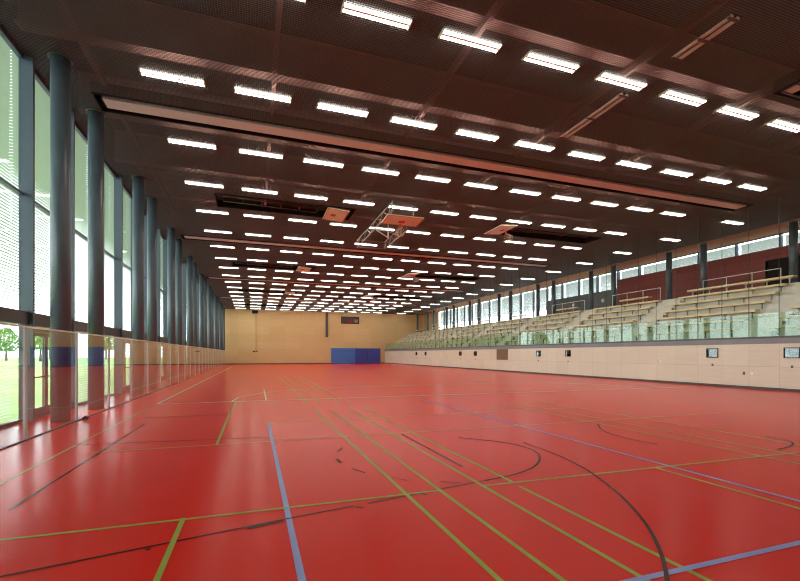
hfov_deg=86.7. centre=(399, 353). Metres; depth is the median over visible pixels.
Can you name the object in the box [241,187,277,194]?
ceiling light
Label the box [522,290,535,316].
window
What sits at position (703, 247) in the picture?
round column
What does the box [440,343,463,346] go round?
bench
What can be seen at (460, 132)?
ceiling light
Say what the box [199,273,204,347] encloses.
round column
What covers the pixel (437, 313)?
wall
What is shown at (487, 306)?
window
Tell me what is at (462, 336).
bench
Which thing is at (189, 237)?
housing
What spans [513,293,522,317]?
window
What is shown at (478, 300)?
round column
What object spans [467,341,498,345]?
bench
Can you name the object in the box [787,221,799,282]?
round column
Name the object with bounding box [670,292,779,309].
bench
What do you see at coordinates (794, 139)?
beam
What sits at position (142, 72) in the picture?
ceiling light
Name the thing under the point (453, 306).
round column
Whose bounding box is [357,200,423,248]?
basketball hoop
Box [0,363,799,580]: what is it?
floor
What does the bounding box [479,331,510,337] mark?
bench
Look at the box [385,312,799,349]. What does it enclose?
balustrade
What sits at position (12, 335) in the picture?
leafy tree
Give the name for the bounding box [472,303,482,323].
window
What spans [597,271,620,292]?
window
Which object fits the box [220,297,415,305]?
housing
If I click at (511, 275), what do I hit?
cable
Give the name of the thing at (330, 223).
ceiling light
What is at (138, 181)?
round column
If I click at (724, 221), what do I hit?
ceiling light
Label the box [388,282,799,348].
terrace
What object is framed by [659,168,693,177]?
ceiling light
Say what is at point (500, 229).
basketball hoop
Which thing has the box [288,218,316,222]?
ceiling light
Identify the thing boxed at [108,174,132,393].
window
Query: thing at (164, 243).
window
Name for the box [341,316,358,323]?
scoreboard
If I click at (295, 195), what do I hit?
ceiling light
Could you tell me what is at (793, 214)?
trim
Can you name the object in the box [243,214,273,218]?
ceiling light
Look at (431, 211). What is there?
ceiling light
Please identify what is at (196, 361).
glass screen
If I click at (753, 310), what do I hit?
bench
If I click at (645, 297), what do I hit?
bench
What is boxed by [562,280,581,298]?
window
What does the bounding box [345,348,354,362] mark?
mat
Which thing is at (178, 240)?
round column
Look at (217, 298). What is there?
round column
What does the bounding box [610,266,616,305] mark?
round column
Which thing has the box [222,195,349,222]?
basketball hoop
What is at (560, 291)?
window
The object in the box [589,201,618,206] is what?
ceiling light
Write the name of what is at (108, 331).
window
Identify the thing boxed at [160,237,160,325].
blind
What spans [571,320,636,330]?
bench
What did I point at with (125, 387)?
door
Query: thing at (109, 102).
ceiling beam
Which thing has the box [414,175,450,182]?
ceiling light
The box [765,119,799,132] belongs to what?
ceiling light
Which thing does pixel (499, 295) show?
round column
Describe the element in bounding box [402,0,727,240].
beam
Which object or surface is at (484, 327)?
bench
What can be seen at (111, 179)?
blind
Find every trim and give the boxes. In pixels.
[384,337,799,350]
[412,214,797,314]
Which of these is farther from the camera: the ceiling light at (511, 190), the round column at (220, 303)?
the round column at (220, 303)
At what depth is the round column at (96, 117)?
12.22 m
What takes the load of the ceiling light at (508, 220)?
attached to the ceiling
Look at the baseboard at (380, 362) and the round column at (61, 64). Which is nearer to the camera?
the round column at (61, 64)
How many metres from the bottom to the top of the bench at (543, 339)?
0.450 m
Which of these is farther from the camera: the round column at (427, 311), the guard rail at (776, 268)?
the round column at (427, 311)
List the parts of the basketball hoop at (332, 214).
folding frame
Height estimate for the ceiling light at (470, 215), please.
0.050 m
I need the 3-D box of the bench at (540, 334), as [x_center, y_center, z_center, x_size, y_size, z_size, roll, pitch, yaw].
[11.498,-1.520,37.221,0.380,0.450,5.760,0,0,-19]
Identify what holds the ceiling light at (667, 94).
attached to the ceiling
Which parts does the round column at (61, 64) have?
head plate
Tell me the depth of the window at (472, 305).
59.89 m
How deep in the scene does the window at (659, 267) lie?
32.90 m
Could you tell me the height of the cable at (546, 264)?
6.290 m
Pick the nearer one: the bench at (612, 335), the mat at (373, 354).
the bench at (612, 335)
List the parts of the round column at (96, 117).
head plate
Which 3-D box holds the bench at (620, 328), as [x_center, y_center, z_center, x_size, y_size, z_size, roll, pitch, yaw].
[13.842,-1.520,30.414,0.380,0.450,5.760,0,0,-19]
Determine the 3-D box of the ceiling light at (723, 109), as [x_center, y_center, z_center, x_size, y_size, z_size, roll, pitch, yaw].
[9.842,-7.025,12.368,1.480,0.050,0.280,0,0,-19]
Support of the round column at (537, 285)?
on the terrace
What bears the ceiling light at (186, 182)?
attached to the ceiling
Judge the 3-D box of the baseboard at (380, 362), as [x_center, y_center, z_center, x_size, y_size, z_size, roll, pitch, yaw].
[-15.384,1.540,70.095,26.750,0.120,0.030,0,0,-19]
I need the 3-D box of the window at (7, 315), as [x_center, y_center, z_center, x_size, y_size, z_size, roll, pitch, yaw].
[-8.555,-2.918,8.870,0.482,9.036,2.435,0,0,-19]
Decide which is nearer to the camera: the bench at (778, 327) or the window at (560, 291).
the bench at (778, 327)
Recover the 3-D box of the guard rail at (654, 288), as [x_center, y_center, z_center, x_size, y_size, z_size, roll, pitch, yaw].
[17.599,-4.172,31.760,0.048,1.004,4.244,0,0,-19]
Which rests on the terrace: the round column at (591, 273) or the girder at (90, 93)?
the round column at (591, 273)
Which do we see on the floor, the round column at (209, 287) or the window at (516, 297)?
the round column at (209, 287)
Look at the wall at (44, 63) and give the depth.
10.92 m
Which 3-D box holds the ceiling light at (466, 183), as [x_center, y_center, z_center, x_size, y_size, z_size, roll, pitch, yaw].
[3.377,-7.025,17.740,1.480,0.050,0.280,0,0,-19]
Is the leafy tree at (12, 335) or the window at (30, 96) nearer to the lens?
the window at (30, 96)
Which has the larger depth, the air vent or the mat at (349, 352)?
the mat at (349, 352)
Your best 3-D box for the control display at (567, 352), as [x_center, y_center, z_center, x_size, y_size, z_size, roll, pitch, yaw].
[12.267,0.160,30.982,0.030,0.880,0.580,0,0,-19]
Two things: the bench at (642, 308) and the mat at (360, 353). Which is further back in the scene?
the mat at (360, 353)
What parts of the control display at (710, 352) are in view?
frame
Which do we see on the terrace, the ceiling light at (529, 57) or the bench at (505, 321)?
the bench at (505, 321)
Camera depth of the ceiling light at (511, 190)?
18.41 m
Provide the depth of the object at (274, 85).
10.54 m
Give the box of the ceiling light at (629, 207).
[625,206,653,211]
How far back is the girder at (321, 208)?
22.33 m
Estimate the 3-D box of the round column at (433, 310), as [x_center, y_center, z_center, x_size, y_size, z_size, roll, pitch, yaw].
[5.432,-5.360,68.078,0.477,3.380,0.477,0,0,-19]
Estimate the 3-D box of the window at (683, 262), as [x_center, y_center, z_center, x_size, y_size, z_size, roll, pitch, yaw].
[20.469,-6.635,30.474,0.450,0.830,2.400,0,0,-19]
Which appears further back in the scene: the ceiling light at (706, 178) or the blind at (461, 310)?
the blind at (461, 310)
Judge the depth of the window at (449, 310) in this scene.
66.96 m
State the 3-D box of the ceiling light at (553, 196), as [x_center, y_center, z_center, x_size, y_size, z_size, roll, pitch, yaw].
[7.503,-7.025,19.160,1.480,0.050,0.280,0,0,-19]
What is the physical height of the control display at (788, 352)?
0.880 m
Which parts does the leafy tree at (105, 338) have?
crown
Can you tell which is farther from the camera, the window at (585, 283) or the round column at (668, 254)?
the window at (585, 283)
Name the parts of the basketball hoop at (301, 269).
folding frame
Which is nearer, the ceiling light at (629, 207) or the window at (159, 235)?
the ceiling light at (629, 207)
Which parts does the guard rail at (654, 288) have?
handrail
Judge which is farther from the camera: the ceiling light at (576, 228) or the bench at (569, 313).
the bench at (569, 313)
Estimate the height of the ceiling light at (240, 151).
0.050 m
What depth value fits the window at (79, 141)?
13.63 m
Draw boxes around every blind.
[0,36,12,305]
[75,130,87,320]
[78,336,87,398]
[86,145,110,324]
[108,174,127,328]
[126,195,130,329]
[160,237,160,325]
[160,238,162,335]
[440,312,442,324]
[448,310,451,323]
[459,307,465,321]
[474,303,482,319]
[540,288,549,309]
[785,232,799,245]
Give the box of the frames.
[91,69,799,309]
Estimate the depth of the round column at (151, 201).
19.03 m
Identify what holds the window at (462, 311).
in the wall at (684, 279)
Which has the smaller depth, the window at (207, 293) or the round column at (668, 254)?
the round column at (668, 254)
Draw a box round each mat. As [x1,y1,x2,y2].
[331,348,344,363]
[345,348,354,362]
[355,348,366,362]
[367,348,379,362]
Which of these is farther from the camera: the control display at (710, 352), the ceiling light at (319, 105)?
the control display at (710, 352)
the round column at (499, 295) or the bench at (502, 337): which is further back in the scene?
the round column at (499, 295)
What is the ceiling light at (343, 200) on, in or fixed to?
attached to the ceiling
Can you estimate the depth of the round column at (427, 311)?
70.17 m
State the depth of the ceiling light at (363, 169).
16.29 m
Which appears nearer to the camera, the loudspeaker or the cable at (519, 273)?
the cable at (519, 273)
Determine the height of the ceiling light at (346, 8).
0.050 m
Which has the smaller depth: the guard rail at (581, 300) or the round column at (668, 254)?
the round column at (668, 254)
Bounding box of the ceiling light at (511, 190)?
[509,189,540,195]
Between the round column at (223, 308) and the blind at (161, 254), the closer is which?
the blind at (161, 254)
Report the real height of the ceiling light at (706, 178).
0.050 m
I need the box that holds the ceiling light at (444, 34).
[438,27,502,53]
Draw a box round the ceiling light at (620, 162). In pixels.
[615,160,651,169]
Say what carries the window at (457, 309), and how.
in the wall at (684, 279)
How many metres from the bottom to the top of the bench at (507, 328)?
0.450 m
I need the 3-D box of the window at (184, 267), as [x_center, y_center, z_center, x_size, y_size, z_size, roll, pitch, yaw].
[-17.150,-2.918,33.832,0.482,9.036,2.435,0,0,-19]
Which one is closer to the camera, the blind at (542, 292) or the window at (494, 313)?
the blind at (542, 292)
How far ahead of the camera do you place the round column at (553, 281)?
40.67 m
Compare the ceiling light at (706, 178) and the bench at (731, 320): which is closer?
the ceiling light at (706, 178)
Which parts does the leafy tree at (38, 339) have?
crown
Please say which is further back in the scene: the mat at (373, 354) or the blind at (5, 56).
the mat at (373, 354)
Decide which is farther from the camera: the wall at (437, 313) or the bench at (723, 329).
the wall at (437, 313)
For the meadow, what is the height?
0.250 m
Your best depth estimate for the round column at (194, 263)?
32.63 m
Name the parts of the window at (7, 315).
rail, sill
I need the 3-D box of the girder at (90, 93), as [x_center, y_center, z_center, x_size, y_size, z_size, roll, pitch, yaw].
[6.177,-8.125,18.704,34.140,1.150,0.340,0,0,-19]
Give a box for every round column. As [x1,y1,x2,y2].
[47,51,73,421]
[85,108,106,409]
[131,175,145,394]
[146,196,157,389]
[167,227,176,382]
[176,238,182,379]
[186,255,193,346]
[193,262,197,346]
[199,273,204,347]
[204,278,206,347]
[207,286,211,348]
[212,289,213,348]
[214,295,217,349]
[217,298,218,349]
[219,302,221,349]
[222,304,222,349]
[223,308,224,350]
[416,314,418,331]
[427,311,428,330]
[433,310,434,329]
[445,307,447,327]
[452,305,454,326]
[468,301,471,324]
[477,299,479,323]
[497,294,500,320]
[509,291,512,319]
[536,284,539,316]
[552,280,555,313]
[589,271,593,309]
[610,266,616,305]
[665,252,672,299]
[699,243,707,293]
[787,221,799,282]
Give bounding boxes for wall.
[0,0,186,266]
[225,309,422,362]
[385,343,799,388]
[423,312,438,331]
[465,201,799,314]
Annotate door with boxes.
[35,329,49,415]
[123,339,132,390]
[161,343,164,379]
[765,255,799,285]
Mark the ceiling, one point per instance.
(563, 260)
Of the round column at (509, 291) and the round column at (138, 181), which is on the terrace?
the round column at (509, 291)
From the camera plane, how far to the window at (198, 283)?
41.77 m
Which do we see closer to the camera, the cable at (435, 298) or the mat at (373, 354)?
the cable at (435, 298)
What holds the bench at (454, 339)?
on the terrace
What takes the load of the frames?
attached to the ceiling
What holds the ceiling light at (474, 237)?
attached to the ceiling
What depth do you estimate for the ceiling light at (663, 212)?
21.31 m
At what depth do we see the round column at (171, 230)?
23.58 m
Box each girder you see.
[77,70,791,217]
[115,129,726,233]
[138,168,670,244]
[156,197,614,256]
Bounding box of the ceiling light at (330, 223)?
[329,223,356,226]
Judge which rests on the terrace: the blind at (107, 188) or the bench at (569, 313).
the bench at (569, 313)
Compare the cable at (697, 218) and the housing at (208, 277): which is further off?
the housing at (208, 277)
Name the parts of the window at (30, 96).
rail, sill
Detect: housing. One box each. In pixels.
[183,235,548,266]
[208,277,462,291]
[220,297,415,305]
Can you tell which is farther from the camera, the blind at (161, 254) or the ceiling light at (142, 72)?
the blind at (161, 254)
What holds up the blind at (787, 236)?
attached to the window at (786, 236)
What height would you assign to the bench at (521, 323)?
0.450 m
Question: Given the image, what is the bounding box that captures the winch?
[252,310,257,351]
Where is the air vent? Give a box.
[497,349,507,359]
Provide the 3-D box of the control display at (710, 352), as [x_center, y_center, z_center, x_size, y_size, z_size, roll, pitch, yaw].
[15.627,0.160,21.224,0.030,0.880,0.580,0,0,-19]
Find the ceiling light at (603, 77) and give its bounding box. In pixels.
[594,71,647,91]
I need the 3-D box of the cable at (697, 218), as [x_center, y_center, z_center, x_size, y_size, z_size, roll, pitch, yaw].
[15.428,-3.905,21.970,0.025,6.290,0.025,0,0,-19]
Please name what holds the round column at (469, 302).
on the terrace
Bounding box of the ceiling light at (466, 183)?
[463,182,497,189]
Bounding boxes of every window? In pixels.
[0,26,28,427]
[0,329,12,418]
[9,51,49,421]
[71,111,87,408]
[86,145,119,397]
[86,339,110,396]
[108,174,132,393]
[126,195,146,385]
[144,214,157,385]
[157,228,166,382]
[160,238,167,379]
[182,263,186,345]
[186,269,186,340]
[197,278,198,347]
[198,283,198,343]
[207,293,207,344]
[439,311,444,328]
[444,309,451,327]
[455,308,458,326]
[457,306,465,325]
[466,304,473,324]
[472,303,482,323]
[480,300,491,319]
[491,298,497,317]
[501,296,508,316]
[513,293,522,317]
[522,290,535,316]
[534,287,549,311]
[549,283,564,300]
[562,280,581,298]
[579,275,599,295]
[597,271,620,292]
[618,266,642,279]
[640,260,665,275]
[672,252,699,268]
[707,243,739,261]
[737,233,783,255]
[781,229,799,246]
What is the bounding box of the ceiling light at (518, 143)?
[513,140,554,151]
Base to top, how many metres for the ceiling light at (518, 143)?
0.050 m
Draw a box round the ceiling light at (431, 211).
[429,210,458,215]
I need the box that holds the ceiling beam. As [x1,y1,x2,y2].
[100,79,746,209]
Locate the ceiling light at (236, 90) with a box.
[234,86,291,103]
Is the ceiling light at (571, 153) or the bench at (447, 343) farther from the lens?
the bench at (447, 343)
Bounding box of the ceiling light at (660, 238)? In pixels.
[659,238,680,241]
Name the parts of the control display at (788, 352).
frame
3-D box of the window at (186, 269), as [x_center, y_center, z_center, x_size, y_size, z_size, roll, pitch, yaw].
[-17.932,-2.918,36.101,0.482,9.036,2.435,0,0,-19]
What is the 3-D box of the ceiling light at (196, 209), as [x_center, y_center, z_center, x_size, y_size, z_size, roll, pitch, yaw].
[-9.278,-7.025,20.980,1.480,0.050,0.280,0,0,-19]
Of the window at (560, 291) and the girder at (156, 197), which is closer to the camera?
the girder at (156, 197)
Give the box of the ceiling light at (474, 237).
[472,237,495,240]
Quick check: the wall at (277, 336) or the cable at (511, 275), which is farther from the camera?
the wall at (277, 336)
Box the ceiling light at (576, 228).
[573,227,596,231]
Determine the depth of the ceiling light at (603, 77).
10.92 m
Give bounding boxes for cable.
[435,298,435,347]
[443,296,443,347]
[511,275,511,344]
[519,273,519,344]
[546,264,546,343]
[606,246,606,341]
[697,218,697,338]
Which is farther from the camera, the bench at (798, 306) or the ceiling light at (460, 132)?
the bench at (798, 306)
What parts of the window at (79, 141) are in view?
rail, sill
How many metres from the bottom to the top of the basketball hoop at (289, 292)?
0.536 m
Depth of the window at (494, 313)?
54.74 m
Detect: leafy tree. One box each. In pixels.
[0,328,17,360]
[35,327,49,360]
[104,337,113,358]
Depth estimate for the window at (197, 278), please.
39.55 m
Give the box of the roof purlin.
[56,0,174,208]
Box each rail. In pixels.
[552,300,584,313]
[559,92,628,139]
[612,288,660,305]
[670,14,739,61]
[703,268,780,293]
[780,82,799,98]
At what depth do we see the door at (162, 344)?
25.66 m
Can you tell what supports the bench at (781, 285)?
on the terrace
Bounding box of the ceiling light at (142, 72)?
[139,67,205,87]
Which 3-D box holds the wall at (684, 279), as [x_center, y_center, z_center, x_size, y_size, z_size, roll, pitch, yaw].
[17.476,-3.550,38.751,0.220,10.300,67.900,0,0,-19]
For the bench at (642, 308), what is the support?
on the terrace
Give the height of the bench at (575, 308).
0.450 m
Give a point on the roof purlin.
(59, 0)
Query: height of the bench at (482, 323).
0.450 m
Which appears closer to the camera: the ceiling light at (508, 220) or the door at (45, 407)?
the door at (45, 407)
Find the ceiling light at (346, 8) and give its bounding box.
[341,0,412,30]
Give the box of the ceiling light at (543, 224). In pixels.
[540,223,565,227]
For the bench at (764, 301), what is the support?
on the terrace
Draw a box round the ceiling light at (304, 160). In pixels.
[303,158,343,167]
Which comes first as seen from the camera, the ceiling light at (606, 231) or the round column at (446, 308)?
the ceiling light at (606, 231)
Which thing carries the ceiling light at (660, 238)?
attached to the ceiling
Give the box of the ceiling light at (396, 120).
[389,116,437,130]
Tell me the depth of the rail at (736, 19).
9.43 m
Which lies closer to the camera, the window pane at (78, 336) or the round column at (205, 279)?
the window pane at (78, 336)
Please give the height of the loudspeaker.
4.100 m
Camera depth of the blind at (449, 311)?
66.97 m
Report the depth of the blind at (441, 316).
70.45 m
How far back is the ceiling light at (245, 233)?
25.09 m
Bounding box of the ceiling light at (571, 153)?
[566,150,605,161]
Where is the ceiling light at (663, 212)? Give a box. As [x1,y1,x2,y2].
[659,211,685,216]
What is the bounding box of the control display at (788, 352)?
[783,347,799,367]
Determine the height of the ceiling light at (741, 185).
0.050 m
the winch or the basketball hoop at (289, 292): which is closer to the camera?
the basketball hoop at (289, 292)
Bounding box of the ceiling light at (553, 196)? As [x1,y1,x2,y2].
[550,195,580,201]
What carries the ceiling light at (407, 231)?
attached to the ceiling
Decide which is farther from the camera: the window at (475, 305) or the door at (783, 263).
the window at (475, 305)
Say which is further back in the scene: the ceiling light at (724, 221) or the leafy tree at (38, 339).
the leafy tree at (38, 339)
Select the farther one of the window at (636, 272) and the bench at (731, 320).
the window at (636, 272)
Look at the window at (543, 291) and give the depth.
45.55 m
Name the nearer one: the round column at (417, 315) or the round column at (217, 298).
the round column at (217, 298)
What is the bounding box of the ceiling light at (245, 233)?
[245,233,270,236]
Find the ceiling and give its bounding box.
[0,0,799,314]
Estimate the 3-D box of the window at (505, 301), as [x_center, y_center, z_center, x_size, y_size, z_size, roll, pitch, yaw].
[12.978,-5.370,52.230,0.450,3.360,2.317,0,0,-19]
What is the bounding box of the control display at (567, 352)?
[565,350,570,361]
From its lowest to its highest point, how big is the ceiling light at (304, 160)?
0.050 m
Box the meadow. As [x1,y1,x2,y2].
[0,357,162,423]
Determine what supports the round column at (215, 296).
on the floor
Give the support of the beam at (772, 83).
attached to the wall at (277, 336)
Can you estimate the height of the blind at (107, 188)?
6.379 m
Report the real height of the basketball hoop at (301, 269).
0.536 m
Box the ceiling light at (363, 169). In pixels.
[361,167,399,175]
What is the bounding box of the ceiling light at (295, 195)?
[294,194,327,199]
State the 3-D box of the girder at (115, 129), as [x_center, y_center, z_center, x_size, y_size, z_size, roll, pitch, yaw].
[5.008,-8.125,22.100,34.140,1.150,0.340,0,0,-19]
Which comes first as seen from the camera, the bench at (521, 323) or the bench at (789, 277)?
the bench at (789, 277)
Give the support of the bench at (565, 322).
on the terrace
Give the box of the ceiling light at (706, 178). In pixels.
[699,176,731,184]
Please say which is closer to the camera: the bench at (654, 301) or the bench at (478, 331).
the bench at (654, 301)
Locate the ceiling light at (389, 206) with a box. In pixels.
[388,206,417,210]
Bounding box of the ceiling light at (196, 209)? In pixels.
[196,209,228,214]
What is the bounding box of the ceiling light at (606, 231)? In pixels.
[603,231,626,234]
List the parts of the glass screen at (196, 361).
post, post, post, rail, rail, post, post, post, post, post, glass pane, glass pane, glass pane, glass pane, glass pane, glass pane, glass pane, glass pane, glass pane, glass pane, glass pane, glass pane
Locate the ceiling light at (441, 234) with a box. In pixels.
[440,234,463,237]
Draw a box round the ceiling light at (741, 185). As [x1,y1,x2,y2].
[737,184,767,190]
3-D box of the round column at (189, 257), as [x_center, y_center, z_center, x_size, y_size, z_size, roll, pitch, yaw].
[-15.127,-2.725,30.539,0.497,8.650,0.497,0,0,-19]
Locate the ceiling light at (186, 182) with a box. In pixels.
[184,180,223,188]
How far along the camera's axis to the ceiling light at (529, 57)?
10.21 m
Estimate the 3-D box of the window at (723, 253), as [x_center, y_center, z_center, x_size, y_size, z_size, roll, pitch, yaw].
[21.250,-6.635,28.205,0.450,0.830,2.400,0,0,-19]
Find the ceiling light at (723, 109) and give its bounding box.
[715,105,759,120]
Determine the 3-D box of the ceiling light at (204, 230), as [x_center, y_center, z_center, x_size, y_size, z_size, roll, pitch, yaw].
[-10.447,-7.025,24.377,1.480,0.050,0.280,0,0,-19]
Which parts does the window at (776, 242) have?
rail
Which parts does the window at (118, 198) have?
rail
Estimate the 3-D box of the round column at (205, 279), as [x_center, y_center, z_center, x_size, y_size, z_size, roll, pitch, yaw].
[-18.252,-2.725,39.616,0.497,8.650,0.497,0,0,-19]
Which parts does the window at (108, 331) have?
rail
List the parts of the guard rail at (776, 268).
handrail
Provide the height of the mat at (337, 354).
2.600 m
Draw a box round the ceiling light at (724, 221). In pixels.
[720,220,743,224]
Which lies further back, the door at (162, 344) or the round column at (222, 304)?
the round column at (222, 304)
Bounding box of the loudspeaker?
[326,312,327,336]
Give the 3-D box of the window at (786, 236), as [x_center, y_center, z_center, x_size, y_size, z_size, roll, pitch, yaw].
[22.813,-6.635,23.666,0.450,0.830,2.400,0,0,-19]
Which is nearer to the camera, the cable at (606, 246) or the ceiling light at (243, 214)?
the ceiling light at (243, 214)
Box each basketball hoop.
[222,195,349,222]
[235,262,310,272]
[241,289,294,294]
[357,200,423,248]
[402,273,452,282]
[484,225,573,241]
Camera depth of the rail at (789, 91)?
11.34 m
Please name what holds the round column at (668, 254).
on the terrace
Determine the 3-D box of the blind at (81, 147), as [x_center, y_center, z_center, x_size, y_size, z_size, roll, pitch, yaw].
[-10.315,-4.247,13.370,0.085,6.379,2.380,0,0,-19]
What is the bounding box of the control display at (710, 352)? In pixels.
[706,348,717,365]
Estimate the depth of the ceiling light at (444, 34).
9.51 m
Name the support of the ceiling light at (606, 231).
attached to the ceiling
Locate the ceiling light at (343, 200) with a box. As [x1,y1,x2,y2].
[342,200,374,205]
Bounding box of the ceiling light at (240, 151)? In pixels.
[239,148,282,159]
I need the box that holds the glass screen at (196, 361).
[0,323,226,449]
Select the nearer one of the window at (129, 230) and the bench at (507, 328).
the window at (129, 230)
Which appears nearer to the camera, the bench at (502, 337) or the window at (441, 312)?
the bench at (502, 337)
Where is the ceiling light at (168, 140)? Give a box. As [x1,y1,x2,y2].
[167,138,216,149]
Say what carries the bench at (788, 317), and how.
on the terrace
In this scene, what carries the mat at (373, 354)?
on the floor
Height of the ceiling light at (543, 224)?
0.050 m
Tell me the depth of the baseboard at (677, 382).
24.46 m
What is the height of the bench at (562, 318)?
0.450 m
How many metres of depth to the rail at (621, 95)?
12.53 m
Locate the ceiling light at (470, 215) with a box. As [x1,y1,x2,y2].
[469,215,496,219]
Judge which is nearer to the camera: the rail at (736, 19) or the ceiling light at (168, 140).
the rail at (736, 19)
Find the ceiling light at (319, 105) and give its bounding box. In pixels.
[316,102,368,117]
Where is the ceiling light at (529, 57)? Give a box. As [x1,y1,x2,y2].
[522,51,579,73]
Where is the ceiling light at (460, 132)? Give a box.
[454,129,499,141]
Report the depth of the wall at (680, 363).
24.60 m
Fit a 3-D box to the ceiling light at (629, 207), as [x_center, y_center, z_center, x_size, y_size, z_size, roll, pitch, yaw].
[11.629,-7.025,20.581,1.480,0.050,0.280,0,0,-19]
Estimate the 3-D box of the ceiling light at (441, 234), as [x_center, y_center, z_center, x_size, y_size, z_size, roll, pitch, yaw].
[3.101,-7.025,25.243,1.480,0.050,0.280,0,0,-19]
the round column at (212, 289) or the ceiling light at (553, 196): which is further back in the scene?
the round column at (212, 289)
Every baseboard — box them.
[227,362,383,363]
[390,363,799,391]
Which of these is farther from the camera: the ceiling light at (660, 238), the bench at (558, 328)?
the bench at (558, 328)
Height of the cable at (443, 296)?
6.290 m
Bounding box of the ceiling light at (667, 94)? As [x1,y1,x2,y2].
[658,89,706,106]
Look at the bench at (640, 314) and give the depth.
30.28 m
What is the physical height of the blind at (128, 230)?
6.379 m
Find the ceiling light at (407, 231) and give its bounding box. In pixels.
[407,231,430,234]
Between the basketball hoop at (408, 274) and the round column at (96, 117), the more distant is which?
the basketball hoop at (408, 274)
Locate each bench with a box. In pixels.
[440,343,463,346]
[445,339,469,342]
[451,335,474,339]
[456,330,480,333]
[461,326,486,331]
[467,323,491,327]
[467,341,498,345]
[473,336,504,341]
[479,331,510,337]
[485,327,517,332]
[491,322,524,328]
[496,317,530,323]
[504,338,545,344]
[510,333,554,339]
[517,327,561,334]
[524,321,569,328]
[530,316,576,324]
[537,310,583,319]
[555,334,619,342]
[556,307,578,312]
[563,327,627,336]
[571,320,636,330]
[579,313,645,324]
[586,307,653,318]
[593,300,661,312]
[619,296,651,303]
[634,328,739,339]
[643,319,749,331]
[652,309,759,324]
[661,300,769,316]
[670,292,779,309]
[678,283,788,301]
[687,275,796,294]
[769,324,799,334]
[780,315,799,324]
[790,305,799,314]
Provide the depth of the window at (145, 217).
21.35 m
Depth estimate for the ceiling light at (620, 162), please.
15.77 m
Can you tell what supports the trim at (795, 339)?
attached to the wall at (680, 363)
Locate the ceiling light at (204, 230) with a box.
[204,230,231,233]
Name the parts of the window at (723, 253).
rail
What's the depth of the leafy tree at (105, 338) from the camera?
134.44 m
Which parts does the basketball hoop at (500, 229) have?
folding frame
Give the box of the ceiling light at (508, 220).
[506,219,531,223]
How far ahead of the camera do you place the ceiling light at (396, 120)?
12.90 m
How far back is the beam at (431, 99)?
10.77 m
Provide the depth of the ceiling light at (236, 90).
11.50 m
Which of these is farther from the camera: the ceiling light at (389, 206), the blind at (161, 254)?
the blind at (161, 254)

